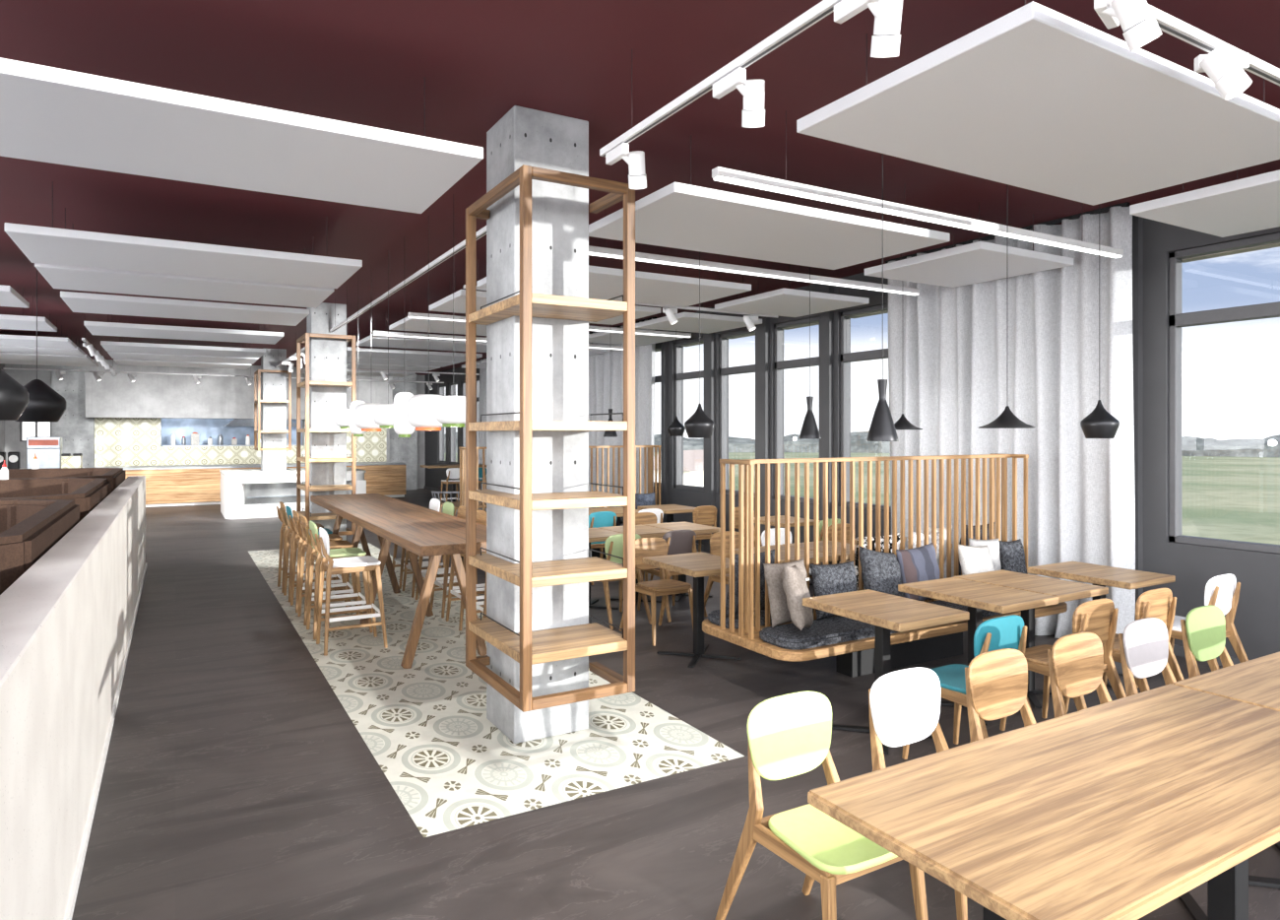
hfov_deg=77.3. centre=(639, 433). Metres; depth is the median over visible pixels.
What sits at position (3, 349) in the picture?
ceiling panel
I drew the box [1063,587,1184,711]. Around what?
dining chair
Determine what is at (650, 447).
bench
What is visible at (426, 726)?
tiles
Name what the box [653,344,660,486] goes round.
window
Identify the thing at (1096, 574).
dining table
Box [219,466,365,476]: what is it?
countertop
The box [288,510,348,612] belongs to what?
bar stool
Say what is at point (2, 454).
dispenser
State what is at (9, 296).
ceiling panel
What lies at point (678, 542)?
dining chair
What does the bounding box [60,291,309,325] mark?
ceiling panel
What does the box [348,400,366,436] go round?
pendant
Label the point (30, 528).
table
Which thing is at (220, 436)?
container
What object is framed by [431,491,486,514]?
dining chairs
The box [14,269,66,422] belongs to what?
pendant lamp
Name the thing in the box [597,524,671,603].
dining table
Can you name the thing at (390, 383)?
track spotlight
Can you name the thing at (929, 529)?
cushion
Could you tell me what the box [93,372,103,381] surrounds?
track spotlight
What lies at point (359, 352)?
ceiling panel
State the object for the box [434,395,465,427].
pendant
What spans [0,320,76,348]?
ceiling panel
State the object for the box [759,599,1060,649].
seat cushion
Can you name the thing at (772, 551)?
cushion
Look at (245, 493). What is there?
counter
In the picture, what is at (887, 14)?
track spotlight
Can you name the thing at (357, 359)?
ceiling panel
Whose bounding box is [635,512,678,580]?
dining chair
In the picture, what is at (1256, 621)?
wall
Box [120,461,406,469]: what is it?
countertop
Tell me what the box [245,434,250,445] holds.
container
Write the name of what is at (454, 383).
window
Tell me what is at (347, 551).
bar stool
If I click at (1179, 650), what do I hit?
baseboard
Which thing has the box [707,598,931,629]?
seat cushion
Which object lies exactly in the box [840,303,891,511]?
window
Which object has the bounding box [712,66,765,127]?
track spotlight
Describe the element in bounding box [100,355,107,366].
track spotlight
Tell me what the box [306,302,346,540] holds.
column
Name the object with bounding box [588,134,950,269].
ceiling panel
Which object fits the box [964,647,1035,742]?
dining chair
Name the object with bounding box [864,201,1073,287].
ceiling panel
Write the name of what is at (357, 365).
ceiling panel
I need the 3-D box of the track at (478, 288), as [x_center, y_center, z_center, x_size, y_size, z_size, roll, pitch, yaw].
[-0.019,-1.634,8.846,3.950,0.432,0.040,0,0,-30]
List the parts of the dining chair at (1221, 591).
leg, rail, seat, leg, backrest, rail, leg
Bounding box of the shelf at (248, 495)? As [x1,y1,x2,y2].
[246,493,349,498]
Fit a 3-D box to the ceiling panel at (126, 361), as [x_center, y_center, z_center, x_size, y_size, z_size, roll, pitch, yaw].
[-9.393,-1.630,16.517,2.400,0.440,1.200,0,0,-30]
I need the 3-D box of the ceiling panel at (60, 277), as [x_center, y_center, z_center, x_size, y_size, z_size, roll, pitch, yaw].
[-4.382,-1.630,7.886,2.400,0.440,1.200,0,0,-30]
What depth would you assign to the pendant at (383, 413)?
7.97 m
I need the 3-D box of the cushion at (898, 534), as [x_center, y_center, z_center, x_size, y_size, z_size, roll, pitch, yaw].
[1.837,1.027,6.236,0.480,0.492,0.174,0,0,-30]
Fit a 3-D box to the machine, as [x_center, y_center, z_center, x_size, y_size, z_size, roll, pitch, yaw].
[-12.394,0.400,16.668,0.560,0.660,0.385,0,0,-30]
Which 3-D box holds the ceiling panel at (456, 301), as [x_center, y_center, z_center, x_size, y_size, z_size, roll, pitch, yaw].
[-1.091,-1.630,9.288,2.400,0.440,1.200,0,0,-30]
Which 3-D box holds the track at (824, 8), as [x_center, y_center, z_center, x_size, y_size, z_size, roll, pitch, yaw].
[0.827,-1.634,2.359,0.040,0.432,4.050,0,0,-30]
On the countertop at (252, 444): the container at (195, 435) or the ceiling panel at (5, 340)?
the container at (195, 435)
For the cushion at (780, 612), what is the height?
0.411 m
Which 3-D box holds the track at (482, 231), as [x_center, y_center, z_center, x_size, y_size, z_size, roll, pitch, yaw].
[-2.562,-1.634,8.197,0.040,0.432,7.050,0,0,-30]
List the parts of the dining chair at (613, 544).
leg, leg, backrest, rail, leg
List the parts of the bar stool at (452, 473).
leg, seat, backrest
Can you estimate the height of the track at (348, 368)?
0.432 m
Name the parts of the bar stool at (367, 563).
leg, backrest, rail, leg, rail, seat, leg, leg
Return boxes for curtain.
[478,317,656,508]
[885,201,1135,638]
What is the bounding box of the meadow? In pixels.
[444,451,1279,544]
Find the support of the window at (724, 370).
in the wall at (1256, 621)
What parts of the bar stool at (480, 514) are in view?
leg, leg, backrest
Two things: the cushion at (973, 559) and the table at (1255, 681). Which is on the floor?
the table at (1255, 681)
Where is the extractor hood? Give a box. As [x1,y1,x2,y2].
[223,418,296,426]
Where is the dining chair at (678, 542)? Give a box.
[637,529,707,622]
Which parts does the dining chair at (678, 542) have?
leg, rail, leg, leg, rail, backrest, leg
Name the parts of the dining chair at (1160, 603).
leg, leg, seat, rail, leg, backrest, leg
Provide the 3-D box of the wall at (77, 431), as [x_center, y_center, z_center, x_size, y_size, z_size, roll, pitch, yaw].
[-14.254,-0.050,20.141,0.870,3.600,0.250,0,0,-30]
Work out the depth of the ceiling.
4.32 m
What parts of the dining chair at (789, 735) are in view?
leg, rail, backrest, rail, leg, leg, seat, rail, leg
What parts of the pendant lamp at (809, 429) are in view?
lamp shade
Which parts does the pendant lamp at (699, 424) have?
lamp shade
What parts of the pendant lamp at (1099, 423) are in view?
lamp shade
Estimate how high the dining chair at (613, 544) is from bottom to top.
0.832 m
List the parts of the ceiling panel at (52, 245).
hanging rod, panel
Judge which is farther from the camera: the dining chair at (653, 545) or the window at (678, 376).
the window at (678, 376)
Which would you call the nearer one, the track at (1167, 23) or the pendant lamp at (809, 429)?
the track at (1167, 23)
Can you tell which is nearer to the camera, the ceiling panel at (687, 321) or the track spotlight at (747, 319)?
the track spotlight at (747, 319)
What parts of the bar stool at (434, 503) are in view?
leg, leg, backrest, leg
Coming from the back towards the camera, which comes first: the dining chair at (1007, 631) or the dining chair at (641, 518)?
the dining chair at (641, 518)
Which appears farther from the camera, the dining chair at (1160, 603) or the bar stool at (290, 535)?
the bar stool at (290, 535)
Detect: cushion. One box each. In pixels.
[609,506,623,522]
[635,492,655,510]
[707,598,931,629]
[725,549,774,617]
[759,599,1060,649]
[763,558,809,627]
[781,564,813,630]
[809,560,857,620]
[854,532,899,590]
[858,545,904,597]
[896,542,939,600]
[904,531,939,561]
[928,524,952,566]
[958,543,994,575]
[959,521,994,575]
[968,537,1001,570]
[999,538,1027,574]
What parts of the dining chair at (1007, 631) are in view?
leg, seat, rail, leg, leg, backrest, leg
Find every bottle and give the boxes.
[0,459,8,479]
[31,452,38,468]
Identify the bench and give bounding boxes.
[458,445,666,557]
[702,452,1067,677]
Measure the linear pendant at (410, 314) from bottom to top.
0.470 m
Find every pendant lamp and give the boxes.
[0,368,28,420]
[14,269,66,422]
[603,408,617,437]
[667,415,685,436]
[684,251,714,438]
[798,266,820,438]
[866,153,898,441]
[894,413,922,429]
[978,405,1036,428]
[1080,203,1119,438]
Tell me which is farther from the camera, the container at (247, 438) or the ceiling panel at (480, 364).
the container at (247, 438)
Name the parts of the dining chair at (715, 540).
leg, rail, backrest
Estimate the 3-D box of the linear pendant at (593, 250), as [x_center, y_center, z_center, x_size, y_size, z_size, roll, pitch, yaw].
[1.037,-1.615,6.997,4.020,0.470,0.060,0,0,-30]
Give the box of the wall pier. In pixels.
[389,374,417,490]
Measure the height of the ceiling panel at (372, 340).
0.440 m
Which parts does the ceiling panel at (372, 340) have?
panel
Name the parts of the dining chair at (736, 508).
backrest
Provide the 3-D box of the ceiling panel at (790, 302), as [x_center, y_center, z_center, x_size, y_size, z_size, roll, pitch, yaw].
[1.670,-1.630,8.914,1.200,0.440,1.200,0,0,-30]
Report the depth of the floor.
3.83 m
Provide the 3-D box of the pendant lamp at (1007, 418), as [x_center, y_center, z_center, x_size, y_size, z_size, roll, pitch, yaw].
[2.429,-0.943,5.296,0.352,1.815,0.352,0,0,-30]
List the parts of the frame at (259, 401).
post, post, rail, rail, post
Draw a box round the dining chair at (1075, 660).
[1047,631,1111,717]
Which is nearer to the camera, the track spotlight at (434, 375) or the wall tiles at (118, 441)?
the track spotlight at (434, 375)
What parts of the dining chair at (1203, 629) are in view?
leg, backrest, leg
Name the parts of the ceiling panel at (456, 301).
panel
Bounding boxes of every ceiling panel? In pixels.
[0,57,483,213]
[0,284,29,308]
[0,287,57,331]
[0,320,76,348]
[0,323,85,355]
[0,333,92,362]
[0,358,98,367]
[4,181,362,288]
[34,223,334,308]
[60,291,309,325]
[83,314,283,344]
[100,336,265,357]
[107,351,258,363]
[113,358,252,369]
[300,368,415,377]
[347,346,482,362]
[347,356,458,367]
[347,362,440,371]
[356,318,486,352]
[388,316,486,335]
[428,257,660,324]
[461,360,486,368]
[476,254,751,307]
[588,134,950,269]
[588,322,683,345]
[588,330,610,355]
[635,312,762,333]
[714,273,869,317]
[796,0,1279,205]
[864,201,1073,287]
[1129,169,1279,237]
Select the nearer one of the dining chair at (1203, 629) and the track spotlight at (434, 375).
the dining chair at (1203, 629)
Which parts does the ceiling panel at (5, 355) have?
panel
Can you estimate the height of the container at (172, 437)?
0.335 m
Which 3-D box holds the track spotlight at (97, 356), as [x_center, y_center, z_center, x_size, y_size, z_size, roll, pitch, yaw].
[-9.210,-1.316,13.579,0.175,0.201,0.204,0,0,-13]
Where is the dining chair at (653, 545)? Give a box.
[619,536,693,645]
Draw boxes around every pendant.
[334,285,349,428]
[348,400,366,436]
[353,402,383,431]
[372,330,623,349]
[373,250,393,428]
[392,391,415,437]
[406,393,443,430]
[407,312,691,337]
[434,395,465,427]
[588,245,919,295]
[711,110,1123,257]
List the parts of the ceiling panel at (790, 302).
panel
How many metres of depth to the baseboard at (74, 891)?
3.86 m
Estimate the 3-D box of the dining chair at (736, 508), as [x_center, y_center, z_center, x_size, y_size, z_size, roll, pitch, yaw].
[1.351,1.337,9.942,0.432,0.832,0.602,0,0,-30]
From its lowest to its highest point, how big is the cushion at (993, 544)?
0.432 m
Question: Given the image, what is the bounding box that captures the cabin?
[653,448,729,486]
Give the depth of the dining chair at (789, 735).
2.71 m
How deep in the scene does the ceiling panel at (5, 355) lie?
14.98 m
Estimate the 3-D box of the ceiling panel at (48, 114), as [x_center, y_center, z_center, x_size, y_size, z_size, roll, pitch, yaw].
[-2.143,-1.630,4.029,2.400,0.440,1.200,0,0,-30]
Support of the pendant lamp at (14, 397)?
hanging from the ceiling
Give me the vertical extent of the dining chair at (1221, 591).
0.832 m
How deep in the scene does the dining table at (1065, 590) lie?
5.37 m
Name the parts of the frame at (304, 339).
post, rail, post, rail, rail, post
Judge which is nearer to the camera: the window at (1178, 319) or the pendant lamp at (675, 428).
the window at (1178, 319)
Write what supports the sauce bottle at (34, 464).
on the table at (116, 476)
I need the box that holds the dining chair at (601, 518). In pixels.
[588,511,621,584]
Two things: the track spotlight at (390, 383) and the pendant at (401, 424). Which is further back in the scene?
the track spotlight at (390, 383)
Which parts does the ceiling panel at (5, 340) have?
panel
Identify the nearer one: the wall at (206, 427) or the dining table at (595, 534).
the dining table at (595, 534)
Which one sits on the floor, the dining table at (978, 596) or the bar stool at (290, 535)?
the dining table at (978, 596)
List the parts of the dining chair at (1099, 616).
leg, rail, seat, leg, leg, backrest, rail, leg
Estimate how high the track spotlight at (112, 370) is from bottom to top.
0.201 m
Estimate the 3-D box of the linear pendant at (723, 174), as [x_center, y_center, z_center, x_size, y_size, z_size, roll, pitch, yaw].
[2.088,-1.615,5.317,3.890,0.470,0.060,0,0,-30]
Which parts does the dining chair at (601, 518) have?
leg, rail, backrest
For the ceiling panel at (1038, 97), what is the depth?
3.59 m
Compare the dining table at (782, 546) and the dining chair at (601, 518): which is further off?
the dining chair at (601, 518)
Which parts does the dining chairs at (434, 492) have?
rail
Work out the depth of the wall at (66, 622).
2.78 m
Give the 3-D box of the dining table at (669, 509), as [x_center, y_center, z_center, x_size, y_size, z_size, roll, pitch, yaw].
[0.409,1.373,10.847,0.600,0.745,0.750,0,0,-30]
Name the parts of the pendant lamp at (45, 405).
lamp shade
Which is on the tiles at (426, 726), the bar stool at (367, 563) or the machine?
the bar stool at (367, 563)
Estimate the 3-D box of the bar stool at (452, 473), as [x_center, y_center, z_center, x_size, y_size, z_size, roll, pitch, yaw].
[-4.203,1.259,17.895,0.426,0.985,0.511,0,0,-30]
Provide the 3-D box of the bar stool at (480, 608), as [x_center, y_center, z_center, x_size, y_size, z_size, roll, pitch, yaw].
[-1.184,1.259,6.886,0.511,0.985,0.426,0,0,-30]
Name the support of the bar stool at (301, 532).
on the tiles at (426, 726)
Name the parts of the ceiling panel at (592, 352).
panel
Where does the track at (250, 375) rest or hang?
hanging from the ceiling
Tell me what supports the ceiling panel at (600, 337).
hanging from the ceiling
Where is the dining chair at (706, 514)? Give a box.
[692,505,717,552]
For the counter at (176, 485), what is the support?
on the floor
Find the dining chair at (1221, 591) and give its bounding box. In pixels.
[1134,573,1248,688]
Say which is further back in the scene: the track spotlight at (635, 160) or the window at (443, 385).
the window at (443, 385)
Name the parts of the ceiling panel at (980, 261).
panel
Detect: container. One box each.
[170,433,175,445]
[181,436,186,445]
[191,432,198,445]
[207,436,212,445]
[217,434,223,445]
[231,437,237,445]
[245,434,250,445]
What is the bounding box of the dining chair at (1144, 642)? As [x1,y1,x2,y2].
[1118,617,1176,697]
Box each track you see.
[2,366,444,383]
[81,314,113,367]
[275,346,305,367]
[329,225,486,331]
[347,368,479,375]
[463,284,778,318]
[599,0,841,156]
[1148,3,1279,85]
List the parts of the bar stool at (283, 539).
leg, backrest, leg, seat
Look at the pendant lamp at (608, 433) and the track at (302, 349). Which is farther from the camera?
the track at (302, 349)
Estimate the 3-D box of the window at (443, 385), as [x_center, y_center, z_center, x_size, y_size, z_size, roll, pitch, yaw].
[-5.814,-0.290,23.856,0.140,2.320,0.800,0,0,-30]
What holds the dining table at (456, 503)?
on the floor
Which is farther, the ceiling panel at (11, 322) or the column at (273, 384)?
the column at (273, 384)
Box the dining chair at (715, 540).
[704,530,738,608]
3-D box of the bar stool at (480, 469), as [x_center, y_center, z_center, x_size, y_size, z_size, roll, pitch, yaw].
[-3.727,1.259,18.171,0.426,0.985,0.511,0,0,-30]
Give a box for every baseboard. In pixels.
[64,562,146,919]
[424,485,1249,665]
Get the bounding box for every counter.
[120,461,406,507]
[219,466,366,518]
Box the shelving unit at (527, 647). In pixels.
[465,164,635,711]
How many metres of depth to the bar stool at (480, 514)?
7.78 m
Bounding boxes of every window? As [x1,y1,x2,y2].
[19,421,51,441]
[439,384,445,462]
[449,382,457,463]
[462,380,465,447]
[476,378,479,463]
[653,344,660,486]
[674,336,703,491]
[719,328,755,496]
[774,316,819,503]
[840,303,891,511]
[1168,232,1279,554]
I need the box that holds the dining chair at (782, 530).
[761,527,811,577]
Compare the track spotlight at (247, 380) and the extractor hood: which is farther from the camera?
the extractor hood
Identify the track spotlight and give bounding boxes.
[55,371,65,380]
[82,342,97,356]
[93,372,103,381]
[94,350,102,361]
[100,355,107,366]
[108,366,117,376]
[128,373,136,382]
[192,375,201,383]
[244,377,252,384]
[281,361,294,372]
[290,356,302,367]
[380,371,387,380]
[388,381,394,388]
[432,373,440,382]
[605,142,646,189]
[662,307,678,324]
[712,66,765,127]
[743,315,758,330]
[833,0,902,57]
[1093,0,1162,51]
[1194,47,1252,100]
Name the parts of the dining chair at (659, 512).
backrest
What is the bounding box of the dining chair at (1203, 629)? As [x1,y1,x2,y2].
[1180,604,1233,678]
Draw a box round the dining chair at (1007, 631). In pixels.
[901,614,1034,759]
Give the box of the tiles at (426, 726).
[248,542,744,836]
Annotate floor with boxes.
[71,488,1279,919]
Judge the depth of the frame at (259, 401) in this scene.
17.19 m
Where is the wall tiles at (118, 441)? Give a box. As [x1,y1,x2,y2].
[94,417,386,466]
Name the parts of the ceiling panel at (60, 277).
panel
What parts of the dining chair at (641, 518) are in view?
backrest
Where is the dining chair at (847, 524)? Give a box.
[828,522,855,564]
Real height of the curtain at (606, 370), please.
3.594 m
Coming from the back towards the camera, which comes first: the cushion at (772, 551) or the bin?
the bin
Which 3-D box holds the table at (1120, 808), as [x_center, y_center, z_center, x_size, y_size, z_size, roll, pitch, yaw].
[1.486,1.373,2.395,1.915,0.745,0.770,0,0,-30]
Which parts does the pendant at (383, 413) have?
lamp shade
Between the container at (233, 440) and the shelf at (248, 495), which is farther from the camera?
the container at (233, 440)
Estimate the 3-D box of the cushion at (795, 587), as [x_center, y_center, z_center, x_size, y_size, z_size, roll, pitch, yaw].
[1.014,1.045,5.129,0.196,0.457,0.394,0,0,27]
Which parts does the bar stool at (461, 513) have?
leg, backrest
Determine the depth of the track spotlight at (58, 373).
17.64 m
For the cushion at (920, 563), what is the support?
on the bench at (851, 640)
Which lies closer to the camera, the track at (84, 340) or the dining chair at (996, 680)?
the dining chair at (996, 680)
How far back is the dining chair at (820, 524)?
8.59 m
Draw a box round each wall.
[0,363,4,451]
[0,475,145,919]
[4,363,424,488]
[51,365,94,467]
[85,359,392,419]
[161,418,302,446]
[424,214,1279,659]
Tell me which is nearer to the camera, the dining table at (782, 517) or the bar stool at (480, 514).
the bar stool at (480, 514)
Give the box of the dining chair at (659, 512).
[638,508,671,575]
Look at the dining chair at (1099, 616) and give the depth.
4.51 m
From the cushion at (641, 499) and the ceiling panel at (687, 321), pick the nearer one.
the ceiling panel at (687, 321)
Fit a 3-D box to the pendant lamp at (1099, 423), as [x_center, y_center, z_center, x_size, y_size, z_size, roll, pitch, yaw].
[3.237,-0.907,5.637,0.242,1.885,0.242,0,0,-30]
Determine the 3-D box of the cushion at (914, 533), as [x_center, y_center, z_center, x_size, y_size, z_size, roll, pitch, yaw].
[2.268,1.023,6.489,0.444,0.501,0.174,0,0,-38]
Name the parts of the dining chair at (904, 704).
leg, backrest, leg, leg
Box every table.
[0,467,126,492]
[0,477,111,520]
[0,498,79,594]
[310,493,486,668]
[420,463,486,507]
[440,501,486,557]
[588,507,639,564]
[588,527,622,608]
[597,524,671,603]
[637,504,695,522]
[641,552,740,667]
[642,521,720,601]
[734,544,838,563]
[753,514,821,584]
[783,540,856,564]
[802,588,969,754]
[807,683,1279,919]
[854,535,952,548]
[897,576,1058,725]
[953,569,1108,707]
[1027,561,1175,687]
[1171,651,1279,888]
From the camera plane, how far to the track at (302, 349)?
15.17 m
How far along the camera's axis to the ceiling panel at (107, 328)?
11.31 m
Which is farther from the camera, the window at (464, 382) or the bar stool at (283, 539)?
the window at (464, 382)
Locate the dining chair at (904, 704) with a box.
[868,666,967,919]
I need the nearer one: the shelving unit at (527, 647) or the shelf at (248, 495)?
the shelving unit at (527, 647)
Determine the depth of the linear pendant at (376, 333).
11.68 m
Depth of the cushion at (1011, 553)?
6.55 m
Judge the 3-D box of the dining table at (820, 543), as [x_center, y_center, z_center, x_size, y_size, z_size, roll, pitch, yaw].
[1.707,1.373,7.038,0.560,0.745,0.740,0,0,-30]
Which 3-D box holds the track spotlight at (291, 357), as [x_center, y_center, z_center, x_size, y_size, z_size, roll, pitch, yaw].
[-6.349,-1.316,14.848,0.204,0.201,0.175,0,0,25]
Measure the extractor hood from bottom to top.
1.650 m
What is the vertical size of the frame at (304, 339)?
2.750 m
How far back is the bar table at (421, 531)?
6.66 m
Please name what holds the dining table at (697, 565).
on the floor
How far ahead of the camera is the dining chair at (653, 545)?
6.98 m
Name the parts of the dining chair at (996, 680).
leg, backrest, leg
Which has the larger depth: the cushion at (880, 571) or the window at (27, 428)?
the window at (27, 428)
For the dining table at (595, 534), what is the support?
on the floor
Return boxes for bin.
[61,452,82,468]
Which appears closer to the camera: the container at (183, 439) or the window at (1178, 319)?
the window at (1178, 319)
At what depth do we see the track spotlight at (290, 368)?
15.85 m
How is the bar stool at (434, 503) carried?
on the tiles at (426, 726)
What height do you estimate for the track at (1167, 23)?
0.432 m
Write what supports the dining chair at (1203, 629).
on the floor
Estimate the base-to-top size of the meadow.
0.100 m
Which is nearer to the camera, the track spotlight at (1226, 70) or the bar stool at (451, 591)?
the track spotlight at (1226, 70)
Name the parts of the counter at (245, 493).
panel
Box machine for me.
[26,436,62,468]
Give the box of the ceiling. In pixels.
[0,0,1279,375]
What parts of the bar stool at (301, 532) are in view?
leg, backrest, leg, seat, leg, leg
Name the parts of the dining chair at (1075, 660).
leg, backrest, leg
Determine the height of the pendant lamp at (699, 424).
1.885 m
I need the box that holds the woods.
[444,430,1279,456]
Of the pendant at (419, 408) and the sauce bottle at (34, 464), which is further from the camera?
the sauce bottle at (34, 464)
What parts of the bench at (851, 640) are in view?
rail, rail, rail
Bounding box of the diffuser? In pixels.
[713,175,1121,257]
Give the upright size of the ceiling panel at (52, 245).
0.440 m
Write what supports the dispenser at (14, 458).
on the countertop
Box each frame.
[254,369,291,449]
[296,332,355,535]
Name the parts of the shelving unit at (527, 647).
post, rail, rail, rail, rail, gallery rod, gallery rod, gallery rod, gallery rod, gallery rod, post, rail, rail, rail, rail, gallery rod, gallery rod, gallery rod, gallery rod, post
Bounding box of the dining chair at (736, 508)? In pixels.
[734,507,761,546]
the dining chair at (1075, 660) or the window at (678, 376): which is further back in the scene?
the window at (678, 376)
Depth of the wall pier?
24.73 m
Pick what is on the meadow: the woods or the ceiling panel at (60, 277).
the woods
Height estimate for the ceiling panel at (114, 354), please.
0.440 m
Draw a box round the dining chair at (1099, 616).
[999,597,1126,730]
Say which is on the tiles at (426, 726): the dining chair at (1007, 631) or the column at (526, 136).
the column at (526, 136)
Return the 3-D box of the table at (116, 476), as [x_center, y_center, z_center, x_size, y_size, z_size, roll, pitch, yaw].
[-7.264,1.085,8.583,2.855,1.290,2.668,0,0,-30]
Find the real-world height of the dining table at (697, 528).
0.745 m
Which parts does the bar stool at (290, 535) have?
leg, backrest, leg, seat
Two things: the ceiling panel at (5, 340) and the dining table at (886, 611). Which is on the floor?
the dining table at (886, 611)
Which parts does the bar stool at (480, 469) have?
backrest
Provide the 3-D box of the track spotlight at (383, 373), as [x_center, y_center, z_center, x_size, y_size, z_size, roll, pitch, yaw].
[-5.838,-1.316,18.326,0.204,0.201,0.175,0,0,-42]
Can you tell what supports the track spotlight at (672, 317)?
hanging from the track at (478, 288)
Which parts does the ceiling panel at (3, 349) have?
panel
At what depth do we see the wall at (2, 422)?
19.28 m
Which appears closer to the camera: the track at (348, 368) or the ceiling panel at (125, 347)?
the ceiling panel at (125, 347)
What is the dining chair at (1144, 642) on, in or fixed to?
on the floor
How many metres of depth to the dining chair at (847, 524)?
8.16 m
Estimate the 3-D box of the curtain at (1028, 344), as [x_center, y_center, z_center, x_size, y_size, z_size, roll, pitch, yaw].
[3.244,-0.052,7.491,0.271,3.595,2.540,0,0,-30]
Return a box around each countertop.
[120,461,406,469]
[162,444,301,446]
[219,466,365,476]
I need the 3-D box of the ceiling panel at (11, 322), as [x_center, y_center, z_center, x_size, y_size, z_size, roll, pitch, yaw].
[-8.726,-1.630,10.082,2.130,0.440,1.200,0,0,-30]
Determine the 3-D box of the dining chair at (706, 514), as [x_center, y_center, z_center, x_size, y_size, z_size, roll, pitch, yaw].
[0.761,1.337,10.340,0.432,0.832,0.602,0,0,-30]
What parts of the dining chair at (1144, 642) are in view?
leg, backrest, leg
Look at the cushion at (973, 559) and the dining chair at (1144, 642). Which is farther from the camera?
the cushion at (973, 559)
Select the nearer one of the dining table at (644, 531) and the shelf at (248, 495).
the dining table at (644, 531)
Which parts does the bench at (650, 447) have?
rail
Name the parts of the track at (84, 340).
rail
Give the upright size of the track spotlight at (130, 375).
0.201 m
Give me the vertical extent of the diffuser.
0.012 m
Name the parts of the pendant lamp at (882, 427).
lamp shade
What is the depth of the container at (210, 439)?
22.43 m
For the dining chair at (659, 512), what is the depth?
9.85 m
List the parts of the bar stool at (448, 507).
leg, leg, leg, backrest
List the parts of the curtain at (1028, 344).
rail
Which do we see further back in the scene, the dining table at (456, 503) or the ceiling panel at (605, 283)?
the dining table at (456, 503)
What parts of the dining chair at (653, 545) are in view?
leg, rail, backrest, leg, seat, leg, rail, leg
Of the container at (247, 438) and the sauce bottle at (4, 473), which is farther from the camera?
the container at (247, 438)
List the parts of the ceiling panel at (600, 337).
panel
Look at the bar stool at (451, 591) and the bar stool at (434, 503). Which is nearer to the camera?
the bar stool at (451, 591)
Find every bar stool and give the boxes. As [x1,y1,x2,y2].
[276,501,326,592]
[282,505,337,602]
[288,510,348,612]
[296,514,359,625]
[305,520,373,639]
[315,526,387,655]
[392,498,442,588]
[402,501,456,597]
[415,505,465,599]
[430,509,486,618]
[439,467,459,508]
[446,551,486,630]
[476,552,486,641]
[478,467,486,489]
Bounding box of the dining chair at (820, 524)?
[818,517,840,564]
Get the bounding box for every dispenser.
[0,451,5,469]
[7,450,20,468]
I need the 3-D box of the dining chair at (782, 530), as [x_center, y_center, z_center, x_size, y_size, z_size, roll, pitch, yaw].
[1.395,1.337,7.655,0.432,0.832,0.602,0,0,-30]
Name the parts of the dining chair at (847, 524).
backrest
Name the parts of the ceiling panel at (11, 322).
panel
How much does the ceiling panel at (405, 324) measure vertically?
0.440 m
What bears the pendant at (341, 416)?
hanging from the ceiling
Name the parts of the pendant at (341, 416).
lamp shade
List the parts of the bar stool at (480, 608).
leg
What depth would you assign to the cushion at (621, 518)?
11.21 m
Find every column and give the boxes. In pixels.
[260,348,286,470]
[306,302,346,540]
[486,105,588,743]
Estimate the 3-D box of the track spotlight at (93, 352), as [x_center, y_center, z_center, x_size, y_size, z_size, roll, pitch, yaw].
[-8.658,-1.316,12.628,0.175,0.201,0.204,0,0,-13]
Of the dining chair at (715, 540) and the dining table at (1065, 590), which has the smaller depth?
the dining table at (1065, 590)
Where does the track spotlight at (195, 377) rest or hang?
hanging from the track at (250, 375)
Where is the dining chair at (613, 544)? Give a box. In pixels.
[599,533,651,629]
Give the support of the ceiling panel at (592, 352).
hanging from the ceiling
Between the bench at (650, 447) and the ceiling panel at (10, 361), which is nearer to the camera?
the bench at (650, 447)
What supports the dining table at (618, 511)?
on the floor
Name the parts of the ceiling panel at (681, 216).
hanging rod, panel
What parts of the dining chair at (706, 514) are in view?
leg, leg, rail, backrest, leg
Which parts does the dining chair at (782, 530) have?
backrest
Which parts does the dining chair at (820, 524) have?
leg, backrest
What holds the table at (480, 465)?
on the floor
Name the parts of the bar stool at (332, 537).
leg, backrest, leg, seat, leg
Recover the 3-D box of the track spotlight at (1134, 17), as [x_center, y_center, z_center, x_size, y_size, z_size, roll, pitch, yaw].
[1.573,-1.316,2.567,0.175,0.201,0.204,0,0,43]
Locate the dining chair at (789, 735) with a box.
[714,691,928,919]
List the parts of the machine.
header panel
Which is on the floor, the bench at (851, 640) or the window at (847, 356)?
the bench at (851, 640)
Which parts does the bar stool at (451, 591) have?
leg, leg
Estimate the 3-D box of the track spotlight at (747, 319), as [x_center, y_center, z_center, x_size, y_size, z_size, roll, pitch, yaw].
[1.331,-1.316,9.562,0.204,0.201,0.175,0,0,-7]
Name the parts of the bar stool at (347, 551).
leg, backrest, leg, rail, seat, leg, leg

